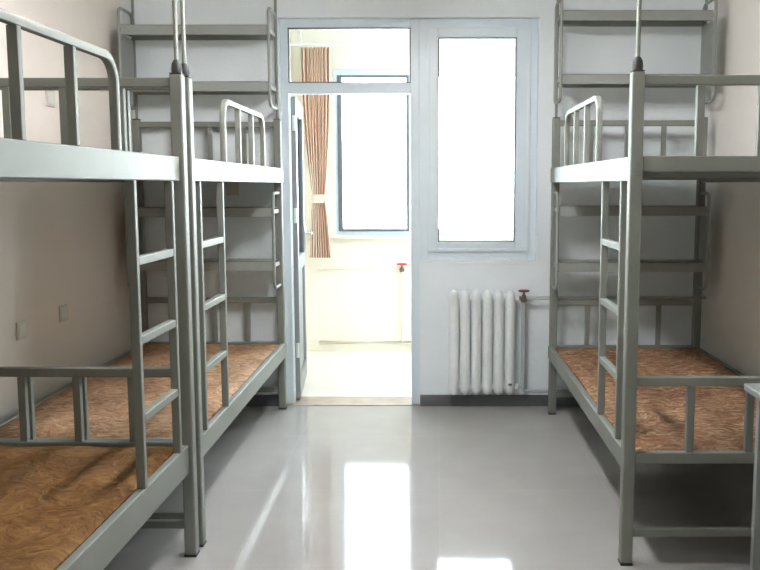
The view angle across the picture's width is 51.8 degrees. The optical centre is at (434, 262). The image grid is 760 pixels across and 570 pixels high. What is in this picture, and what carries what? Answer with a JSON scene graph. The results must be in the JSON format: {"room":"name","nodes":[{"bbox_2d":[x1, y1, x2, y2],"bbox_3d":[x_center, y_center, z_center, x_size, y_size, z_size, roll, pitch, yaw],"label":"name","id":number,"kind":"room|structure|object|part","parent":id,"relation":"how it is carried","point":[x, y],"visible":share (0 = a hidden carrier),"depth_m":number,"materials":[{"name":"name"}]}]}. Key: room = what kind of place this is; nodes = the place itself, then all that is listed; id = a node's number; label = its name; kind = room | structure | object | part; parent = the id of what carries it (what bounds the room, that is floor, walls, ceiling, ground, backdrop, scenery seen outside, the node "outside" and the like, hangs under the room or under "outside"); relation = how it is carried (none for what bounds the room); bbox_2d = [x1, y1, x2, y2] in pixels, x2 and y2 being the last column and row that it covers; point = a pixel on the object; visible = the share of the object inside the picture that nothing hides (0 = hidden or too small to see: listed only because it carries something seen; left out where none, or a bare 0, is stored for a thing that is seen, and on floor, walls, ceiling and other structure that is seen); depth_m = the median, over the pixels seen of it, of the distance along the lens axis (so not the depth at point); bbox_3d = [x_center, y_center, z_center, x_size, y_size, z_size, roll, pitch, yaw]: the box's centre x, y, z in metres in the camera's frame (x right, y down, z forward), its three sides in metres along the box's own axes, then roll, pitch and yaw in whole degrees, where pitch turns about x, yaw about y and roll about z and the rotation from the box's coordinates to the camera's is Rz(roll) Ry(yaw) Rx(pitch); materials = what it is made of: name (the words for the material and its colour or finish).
{"room":"dormitory","nodes":[
{"label":"dormitory","id":0,"kind":"room"},
{"bbox_2d":[0,0,130,421],"bbox_3d":[-2.065,-0.246,1.955,0.200,3.000,6.540,0,6,0],"label":"wall","id":1,"kind":"structure","parent":0,"point":[62,243],"depth_m":4.09,"materials":[{"name":"beige paint"}]},
{"bbox_2d":[16,320,27,340],"bbox_3d":[-1.959,0.318,3.700,0.012,0.086,0.086,0,6,0],"label":"wall socket","id":2,"kind":"object","parent":1,"relation":"attached to","point":[21,327],"visible":1,"depth_m":3.69,"materials":[{"name":"grey plastic"}]},
{"bbox_2d":[45,91,54,106],"bbox_3d":[-1.959,-0.839,3.971,0.012,0.086,0.086,0,6,0],"label":"wall socket","id":3,"kind":"object","parent":1,"relation":"attached to","point":[49,95],"visible":0.81,"depth_m":3.96,"materials":[{"name":"grey plastic"}]},
{"bbox_2d":[59,304,67,322],"bbox_3d":[-1.959,0.265,4.117,0.012,0.086,0.086,0,6,0],"label":"wall socket","id":4,"kind":"object","parent":1,"relation":"attached to","point":[63,310],"visible":1,"depth_m":4.10,"materials":[{"name":"grey plastic"}]},
{"bbox_2d":[289,30,291,96],"bbox_3d":[-1.295,-0.567,6.069,0.150,2.820,1.710,0,6,0],"label":"wall","id":5,"kind":"structure","parent":0,"point":[289,30],"depth_m":6.59,"materials":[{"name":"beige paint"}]},
{"bbox_2d":[301,351,411,396],"bbox_3d":[0.065,0.911,6.216,2.870,0.150,1.710,0,6,0],"label":"floor","id":6,"kind":"structure","parent":0,"point":[329,373],"depth_m":6.03,"materials":[{"name":"white tile"}]},
{"bbox_2d":[291,30,514,340],"bbox_3d":[0.065,-0.642,6.820,2.570,2.820,0.200,0,6,0],"label":"wall","id":7,"kind":"structure","parent":0,"point":[355,304],"depth_m":6.78,"materials":[{"name":"beige paint"}]},
{"bbox_2d":[307,341,410,350],"bbox_3d":[0.065,0.727,6.850,2.570,0.090,0.012,0,6,0],"label":"baseboard","id":8,"kind":"structure","parent":7,"relation":"attached to","point":[311,345],"depth_m":6.84,"materials":[{"name":"beige paint"}]},
{"bbox_2d":[318,263,410,344],"bbox_3d":[-0.593,0.355,6.762,0.843,0.715,0.096,0,6,1],"label":"pipe","id":9,"kind":"object","parent":7,"relation":"attached to","point":[321,342],"visible":0.93,"depth_m":6.76,"materials":[{"name":"cream white painted metal"},{"name":"red valve handle"}]},
{"bbox_2d":[306,235,512,238],"bbox_3d":[0.065,-0.227,6.741,2.570,0.030,0.080,0,6,0],"label":"trim","id":10,"kind":"structure","parent":7,"relation":"attached to","point":[307,236],"depth_m":6.70,"materials":[{"name":"beige paint"}]},
{"bbox_2d":[334,69,514,234],"bbox_3d":[0.180,-0.950,6.738,2.080,1.410,0.082,0,6,0],"label":"window","id":11,"kind":"structure","parent":7,"relation":"in","point":[339,74],"depth_m":6.70,"materials":[{"name":"white plastic"}]},
{"bbox_3d":[-0.529,-0.937,6.705,0.612,1.330,0.014,0,6,0],"label":"insect screen frame","id":12,"kind":"part","parent":11,"relation":"part of","materials":[{"name":"grey metal"}]},
{"bbox_2d":[122,0,712,394],"bbox_3d":[-0.110,-0.561,5.104,3.710,3.000,0.210,0,6,0],"label":"wall","id":13,"kind":"structure","parent":0,"point":[586,50],"depth_m":4.99,"materials":[{"name":"white paint"}]},
{"bbox_2d":[225,182,238,194],"bbox_3d":[-1.300,-0.478,5.002,0.086,0.086,0.012,0,6,0],"label":"wall socket","id":14,"kind":"object","parent":13,"relation":"attached to","point":[232,188],"visible":0.88,"depth_m":5.00,"materials":[{"name":"grey plastic"}]},
{"bbox_2d":[279,19,419,403],"bbox_3d":[-0.542,-0.308,5.085,0.885,2.493,0.070,0,6,0],"label":"door frame","id":15,"kind":"structure","parent":13,"relation":"in","point":[288,88],"depth_m":5.00,"materials":[{"name":"white plastic"}]},
{"bbox_2d":[291,97,311,397],"bbox_3d":[-0.939,-0.119,5.512,0.110,2.000,0.750,-1,6,-6],"label":"door","id":16,"kind":"structure","parent":15,"relation":"attached to","point":[299,229],"depth_m":5.27,"materials":[{"name":"grey metal"}]},
{"bbox_3d":[-0.968,-0.537,5.473,0.006,0.980,0.570,-1,6,-6],"label":"pane","id":17,"kind":"part","parent":16,"relation":"part of","materials":[{"name":"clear glass"}]},
{"bbox_3d":[-0.968,0.398,5.566,0.016,0.720,0.570,-1,6,-6],"label":"panel","id":18,"kind":"part","parent":16,"relation":"part of","materials":[{"name":"grey metal"}]},
{"bbox_3d":[-0.943,-0.187,5.793,0.058,0.160,0.120,-1,6,-6],"label":"handle","id":19,"kind":"part","parent":16,"relation":"part of","materials":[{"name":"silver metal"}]},
{"bbox_2d":[287,397,419,405],"bbox_3d":[-0.542,1.004,5.261,0.885,0.154,0.210,0,6,0],"label":"threshold","id":20,"kind":"object","parent":13,"relation":"attached to","point":[303,401],"depth_m":5.24,"materials":[{"name":"beige stone"}]},
{"bbox_2d":[246,395,579,405],"bbox_3d":[-0.110,0.905,5.141,3.710,0.075,0.010,0,6,0],"label":"baseboard","id":21,"kind":"structure","parent":13,"relation":"attached to","point":[256,400],"depth_m":5.14,"materials":[{"name":"grey tile"}]},
{"bbox_2d":[419,19,538,259],"bbox_3d":[0.278,-0.784,5.030,0.755,1.535,0.084,0,6,0],"label":"window","id":22,"kind":"structure","parent":13,"relation":"in","point":[524,32],"depth_m":4.99,"materials":[{"name":"white plastic"}]},
{"bbox_2d":[421,17,542,263],"bbox_3d":[0.293,-0.767,4.975,0.767,1.557,0.006,0,6,0],"label":"trim","id":23,"kind":"structure","parent":13,"relation":"attached to","point":[537,261],"depth_m":5.00,"materials":[{"name":"white paint"}]},
{"bbox_2d":[448,290,518,394],"bbox_3d":[0.311,0.512,5.040,0.452,0.682,0.131,0,6,0],"label":"radiator","id":24,"kind":"object","parent":13,"relation":"attached to","point":[481,305],"visible":1,"depth_m":4.99,"materials":[{"name":"white metal"}]},
{"bbox_2d":[518,289,705,392],"bbox_3d":[1.139,0.507,5.030,1.211,0.676,0.074,0,6,0],"label":"pipe","id":25,"kind":"object","parent":24,"relation":"attached to","point":[523,298],"visible":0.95,"depth_m":5.01,"materials":[{"name":"white painted steel"},{"name":"red painted valve handle"}]},
{"bbox_2d":[104,406,759,569],"bbox_3d":[-0.110,1.342,1.908,4.110,0.150,6.530,0,6,0],"label":"floor","id":26,"kind":"structure","parent":0,"point":[292,487],"depth_m":3.65,"materials":[{"name":"tile"}]},
{"bbox_2d":[0,0,199,569],"bbox_3d":[-1.419,-0.120,1.955,0.947,2.750,2.043,0,6,1],"label":"bunk bed","id":27,"kind":"object","parent":26,"relation":"on","point":[20,158],"visible":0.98,"depth_m":2.75,"materials":[{"name":"grey metal"}]},
{"bbox_3d":[-0.976,-0.446,1.955,0.026,0.289,0.846,0,6,1],"label":"guard rail","id":28,"kind":"part","parent":27,"relation":"part of","materials":[{"name":"grey metal"}]},
{"bbox_3d":[-1.407,-0.669,2.900,0.853,0.035,0.032,0,6,1],"label":"rail","id":29,"kind":"part","parent":27,"relation":"part of","materials":[{"name":"grey metal"}]},
{"bbox_3d":[-1.407,0.420,3.009,0.853,0.035,0.032,0,6,1],"label":"rail","id":30,"kind":"part","parent":27,"relation":"part of","materials":[{"name":"grey metal"}]},
{"bbox_2d":[0,446,172,569],"bbox_3d":[-1.425,0.805,2.048,0.859,0.033,1.927,0,6,1],"label":"mattress","id":31,"kind":"object","parent":27,"relation":"on","point":[53,499],"visible":0.94,"depth_m":2.51,"materials":[{"name":"brown wood"}]},
{"bbox_3d":[-1.407,0.713,3.038,0.853,0.042,0.032,0,6,1],"label":"rail","id":32,"kind":"part","parent":27,"relation":"part of","materials":[{"name":"grey metal"}]},
{"bbox_3d":[-0.976,-0.254,1.937,0.028,0.090,1.943,0,6,1],"label":"rail","id":33,"kind":"part","parent":27,"relation":"part of","materials":[{"name":"grey metal"}]},
{"bbox_3d":[-0.976,0.855,2.047,0.028,0.112,1.943,0,6,1],"label":"rail","id":34,"kind":"part","parent":27,"relation":"part of","materials":[{"name":"grey metal"}]},
{"bbox_3d":[-1.407,1.025,3.069,0.853,0.030,0.024,0,6,1],"label":"foot rail","id":35,"kind":"part","parent":27,"relation":"part of","materials":[{"name":"grey metal"}]},
{"bbox_3d":[-0.957,0.222,2.983,0.046,1.849,0.046,0,6,1],"label":"post","id":36,"kind":"part","parent":27,"relation":"part of","materials":[{"name":"grey metal"}]},
{"bbox_2d":[0,0,286,546],"bbox_3d":[-1.415,-0.323,3.983,0.947,2.750,1.988,0,6,-1],"label":"bunk bed","id":37,"kind":"object","parent":26,"relation":"on","point":[207,433],"visible":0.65,"depth_m":3.56,"materials":[{"name":"grey metal"}]},
{"bbox_3d":[-1.867,-0.457,3.965,0.028,0.090,1.888,0,6,-1],"label":"rail","id":38,"kind":"part","parent":37,"relation":"part of","materials":[{"name":"grey metal"}]},
{"bbox_3d":[-1.867,0.658,4.076,0.028,0.090,1.888,0,6,-1],"label":"rail","id":39,"kind":"part","parent":37,"relation":"part of","materials":[{"name":"grey metal"}]},
{"bbox_3d":[-1.405,-0.677,2.975,0.853,0.035,0.032,0,6,-1],"label":"rail","id":40,"kind":"part","parent":37,"relation":"part of","materials":[{"name":"grey metal"}]},
{"bbox_3d":[-1.405,0.723,3.115,0.853,0.042,0.032,0,6,-1],"label":"rail","id":41,"kind":"part","parent":37,"relation":"part of","materials":[{"name":"grey metal"}]},
{"bbox_3d":[-1.405,0.430,3.086,0.853,0.035,0.032,0,6,-1],"label":"rail","id":42,"kind":"part","parent":37,"relation":"part of","materials":[{"name":"grey metal"}]},
{"bbox_2d":[0,344,278,437],"bbox_3d":[-1.421,0.619,4.077,0.859,0.034,1.872,0,6,-1],"label":"mattress","id":43,"kind":"object","parent":37,"relation":"on","point":[108,413],"visible":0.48,"depth_m":3.71,"materials":[{"name":"brown wood"}]},
{"bbox_3d":[-1.874,0.022,4.984,0.046,1.849,0.046,0,6,-1],"label":"post","id":44,"kind":"part","parent":37,"relation":"part of","materials":[{"name":"grey metal"}]},
{"bbox_3d":[-1.405,1.017,3.145,0.853,0.030,0.024,0,6,-1],"label":"foot rail","id":45,"kind":"part","parent":37,"relation":"part of","materials":[{"name":"grey metal"}]},
{"bbox_3d":[-0.955,0.213,3.069,0.046,1.849,0.046,0,6,-1],"label":"post","id":46,"kind":"part","parent":37,"relation":"part of","materials":[{"name":"grey metal"}]},
{"bbox_2d":[117,7,277,109],"bbox_3d":[-1.440,-1.246,4.775,0.911,0.598,0.229,0,6,0],"label":"shelf rack","id":47,"kind":"object","parent":37,"relation":"attached to","point":[138,32],"visible":0.91,"depth_m":4.69,"materials":[{"name":"grey metal"}]},
{"bbox_3d":[-1.877,-1.239,4.776,0.002,0.271,0.199,0,6,0],"label":"panel","id":48,"kind":"part","parent":47,"relation":"part of","materials":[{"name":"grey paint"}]},
{"bbox_3d":[-1.440,-1.405,4.759,0.892,0.058,0.207,0,6,0],"label":"shelf","id":49,"kind":"part","parent":47,"relation":"part of","materials":[{"name":"grey metal"}]},
{"bbox_3d":[-1.440,-1.073,4.793,0.892,0.058,0.207,0,6,0],"label":"shelf","id":50,"kind":"part","parent":47,"relation":"part of","materials":[{"name":"grey metal"}]},
{"bbox_2d":[124,192,281,288],"bbox_3d":[-1.438,-0.144,4.885,0.916,0.603,0.229,0,6,0],"label":"shelf rack","id":51,"kind":"object","parent":37,"relation":"attached to","point":[210,264],"visible":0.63,"depth_m":4.79,"materials":[{"name":"grey metal"}]},
{"bbox_3d":[-1.438,-0.320,4.868,0.897,0.058,0.207,0,6,0],"label":"shelf","id":52,"kind":"part","parent":51,"relation":"part of","materials":[{"name":"grey metal"}]},
{"bbox_3d":[-1.438,0.008,4.901,0.897,0.058,0.207,0,6,0],"label":"shelf","id":53,"kind":"part","parent":51,"relation":"part of","materials":[{"name":"grey metal"}]},
{"bbox_3d":[-1.432,-0.869,4.900,0.837,0.035,0.032,0,6,-1],"label":"rail","id":54,"kind":"part","parent":37,"relation":"part of","materials":[{"name":"grey metal"}]},
{"bbox_3d":[-1.432,0.237,5.010,0.837,0.035,0.032,0,6,-1],"label":"rail","id":55,"kind":"part","parent":37,"relation":"part of","materials":[{"name":"grey metal"}]},
{"bbox_3d":[-1.432,0.530,5.040,0.837,0.042,0.032,0,6,-1],"label":"rail","id":56,"kind":"part","parent":37,"relation":"part of","materials":[{"name":"grey metal"}]},
{"bbox_3d":[-0.970,-0.460,3.995,0.032,0.090,1.932,0,6,-1],"label":"rail","id":57,"kind":"part","parent":37,"relation":"part of","materials":[{"name":"grey metal"}]},
{"bbox_3d":[-0.972,-0.651,3.990,0.026,0.291,0.886,0,6,-1],"label":"guard rail","id":58,"kind":"part","parent":37,"relation":"part of","materials":[{"name":"grey metal"}]},
{"bbox_3d":[-0.970,0.655,4.107,0.032,0.090,1.932,0,6,-1],"label":"rail","id":59,"kind":"part","parent":37,"relation":"part of","materials":[{"name":"grey metal"}]},
{"bbox_3d":[-1.432,0.825,5.069,0.837,0.030,0.024,0,6,-1],"label":"foot rail","id":60,"kind":"part","parent":37,"relation":"part of","materials":[{"name":"grey metal"}]},
{"bbox_3d":[-0.992,0.021,4.993,0.046,1.849,0.046,0,6,-1],"label":"post","id":61,"kind":"part","parent":37,"relation":"part of","materials":[{"name":"grey metal"}]},
{"bbox_2d":[548,0,759,565],"bbox_3d":[1.190,-0.310,3.853,0.967,2.750,2.028,0,6,0],"label":"bunk bed","id":62,"kind":"object","parent":26,"relation":"on","point":[630,170],"visible":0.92,"depth_m":2.98,"materials":[{"name":"grey metal"}]},
{"bbox_3d":[0.745,0.032,4.878,0.046,1.849,0.046,0,6,0],"label":"post","id":63,"kind":"part","parent":62,"relation":"part of","materials":[{"name":"grey metal"}]},
{"bbox_3d":[1.196,0.836,4.960,0.857,0.030,0.024,0,6,0],"label":"foot rail","id":64,"kind":"part","parent":62,"relation":"part of","materials":[{"name":"grey metal"}]},
{"bbox_3d":[0.737,-0.651,3.929,0.026,0.303,0.876,0,6,0],"label":"guard rail","id":65,"kind":"part","parent":62,"relation":"part of","materials":[{"name":"grey metal"}]},
{"bbox_3d":[0.735,0.662,3.971,0.032,0.077,1.972,0,6,0],"label":"rail","id":66,"kind":"part","parent":62,"relation":"part of","materials":[{"name":"grey metal"}]},
{"bbox_3d":[0.735,-0.446,3.861,0.032,0.090,1.972,0,6,0],"label":"rail","id":67,"kind":"part","parent":62,"relation":"part of","materials":[{"name":"grey metal"}]},
{"bbox_3d":[1.196,0.541,4.930,0.857,0.042,0.032,0,6,0],"label":"rail","id":68,"kind":"part","parent":62,"relation":"part of","materials":[{"name":"grey metal"}]},
{"bbox_3d":[1.196,0.248,4.901,0.857,0.035,0.032,0,6,0],"label":"rail","id":69,"kind":"part","parent":62,"relation":"part of","materials":[{"name":"grey metal"}]},
{"bbox_3d":[1.196,-0.858,4.790,0.857,0.035,0.032,0,6,0],"label":"rail","id":70,"kind":"part","parent":62,"relation":"part of","materials":[{"name":"grey metal"}]},
{"bbox_2d":[552,192,710,289],"bbox_3d":[1.194,-0.138,4.821,0.929,0.603,0.229,0,6,0],"label":"shelf rack","id":71,"kind":"object","parent":62,"relation":"attached to","point":[561,265],"visible":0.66,"depth_m":4.73,"materials":[{"name":"grey metal"}]},
{"bbox_3d":[1.194,0.015,4.836,0.910,0.058,0.207,0,6,0],"label":"shelf","id":72,"kind":"part","parent":71,"relation":"part of","materials":[{"name":"grey metal"}]},
{"bbox_3d":[1.194,-0.323,4.802,0.910,0.058,0.207,0,6,0],"label":"shelf","id":73,"kind":"part","parent":71,"relation":"part of","materials":[{"name":"grey metal"}]},
{"bbox_3d":[1.640,-0.154,4.819,0.002,0.278,0.199,0,6,0],"label":"panel","id":74,"kind":"part","parent":71,"relation":"part of","materials":[{"name":"grey paint"}]},
{"bbox_3d":[0.733,0.229,2.914,0.046,1.849,0.046,0,6,0],"label":"post","id":75,"kind":"part","parent":62,"relation":"part of","materials":[{"name":"grey metal"}]},
{"bbox_2d":[553,0,717,103],"bbox_3d":[1.196,-1.272,4.707,0.924,0.613,0.229,0,6,0],"label":"shelf rack","id":76,"kind":"object","parent":62,"relation":"attached to","point":[567,18],"visible":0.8,"depth_m":4.62,"materials":[{"name":"grey metal"}]},
{"bbox_3d":[1.196,-1.102,4.724,0.905,0.058,0.207,0,6,0],"label":"shelf","id":77,"kind":"part","parent":76,"relation":"part of","materials":[{"name":"grey metal"}]},
{"bbox_3d":[1.196,-1.468,4.688,0.905,0.058,0.207,0,6,0],"label":"shelf","id":78,"kind":"part","parent":76,"relation":"part of","materials":[{"name":"grey metal"}]},
{"bbox_3d":[1.640,-1.285,4.706,0.002,0.306,0.199,0,6,0],"label":"panel","id":79,"kind":"part","parent":76,"relation":"part of","materials":[{"name":"grey paint"}]},
{"bbox_2d":[555,347,756,450],"bbox_3d":[1.197,0.632,3.947,0.879,0.033,1.912,0,6,0],"label":"mattress","id":80,"kind":"object","parent":62,"relation":"on","point":[660,410],"visible":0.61,"depth_m":3.69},
{"bbox_3d":[1.192,1.032,2.996,0.873,0.030,0.024,0,6,0],"label":"foot rail","id":81,"kind":"part","parent":62,"relation":"part of","materials":[{"name":"grey metal"}]},
{"bbox_3d":[1.192,0.738,2.966,0.873,0.042,0.032,0,6,0],"label":"rail","id":82,"kind":"part","parent":62,"relation":"part of","materials":[{"name":"grey metal"}]},
{"bbox_3d":[1.192,0.445,2.937,0.873,0.035,0.032,0,6,0],"label":"rail","id":83,"kind":"part","parent":62,"relation":"part of","materials":[{"name":"grey metal"}]},
{"bbox_3d":[1.647,0.032,4.881,0.046,1.849,0.046,0,6,0],"label":"post","id":84,"kind":"part","parent":62,"relation":"part of","materials":[{"name":"grey metal"}]},
{"bbox_3d":[1.192,-0.362,2.856,0.873,0.057,0.032,0,6,0],"label":"rail","id":85,"kind":"part","parent":62,"relation":"part of","materials":[{"name":"grey metal"}]},
{"bbox_3d":[1.192,-0.662,2.826,0.873,0.035,0.032,0,6,0],"label":"rail","id":86,"kind":"part","parent":62,"relation":"part of","materials":[{"name":"grey metal"}]},
{"bbox_3d":[1.653,0.664,3.952,0.028,0.077,1.928,0,6,0],"label":"rail","id":87,"kind":"part","parent":62,"relation":"part of","materials":[{"name":"grey metal"}]},
{"bbox_3d":[1.653,-0.444,3.841,0.028,0.090,1.928,0,6,0],"label":"rail","id":88,"kind":"part","parent":62,"relation":"part of","materials":[{"name":"grey metal"}]},
{"bbox_2d":[744,383,759,569],"bbox_3d":[1.403,0.856,2.274,0.595,0.745,1.115,0,6,0],"label":"desk","id":89,"kind":"object","parent":26,"relation":"on","point":[753,389],"visible":1,"depth_m":2.78,"materials":[{"name":"grey metal"}]},
{"bbox_3d":[1.153,0.813,2.787,0.025,0.711,0.025,0,6,0],"label":"leg","id":90,"kind":"part","parent":89,"relation":"part of","materials":[{"name":"grey metal"}]},
{"bbox_2d":[701,0,759,375],"bbox_3d":[1.845,-0.246,1.955,0.200,3.000,6.540,0,6,0],"label":"wall","id":91,"kind":"structure","parent":0,"point":[731,305],"depth_m":4.54,"materials":[{"name":"white paint"}]},
{"bbox_3d":[0.065,-2.044,5.921,2.870,0.150,1.710,0,6,0],"label":"ceiling","id":92,"kind":"structure","parent":0,"visible":0},
{"bbox_2d":[290,30,514,45],"bbox_3d":[0.065,-1.900,6.403,2.568,0.231,0.024,0,6,0],"label":"curtain rod","id":93,"kind":"object","parent":92,"relation":"hanging from","point":[300,43],"visible":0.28,"depth_m":6.40,"materials":[{"name":"white metal"}]},
{"bbox_2d":[301,47,330,257],"bbox_3d":[-0.983,-0.909,6.502,0.239,1.735,0.088,0,6,0],"label":"curtain","id":94,"kind":"object","parent":93,"relation":"hanging from","point":[315,62],"visible":0.94,"depth_m":6.48,"materials":[{"name":"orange fabric"}]},
{"bbox_3d":[0.065,-1.797,6.413,2.568,0.024,0.024,0,6,0],"label":"rod","id":95,"kind":"part","parent":93,"relation":"part of","materials":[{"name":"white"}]}
]}

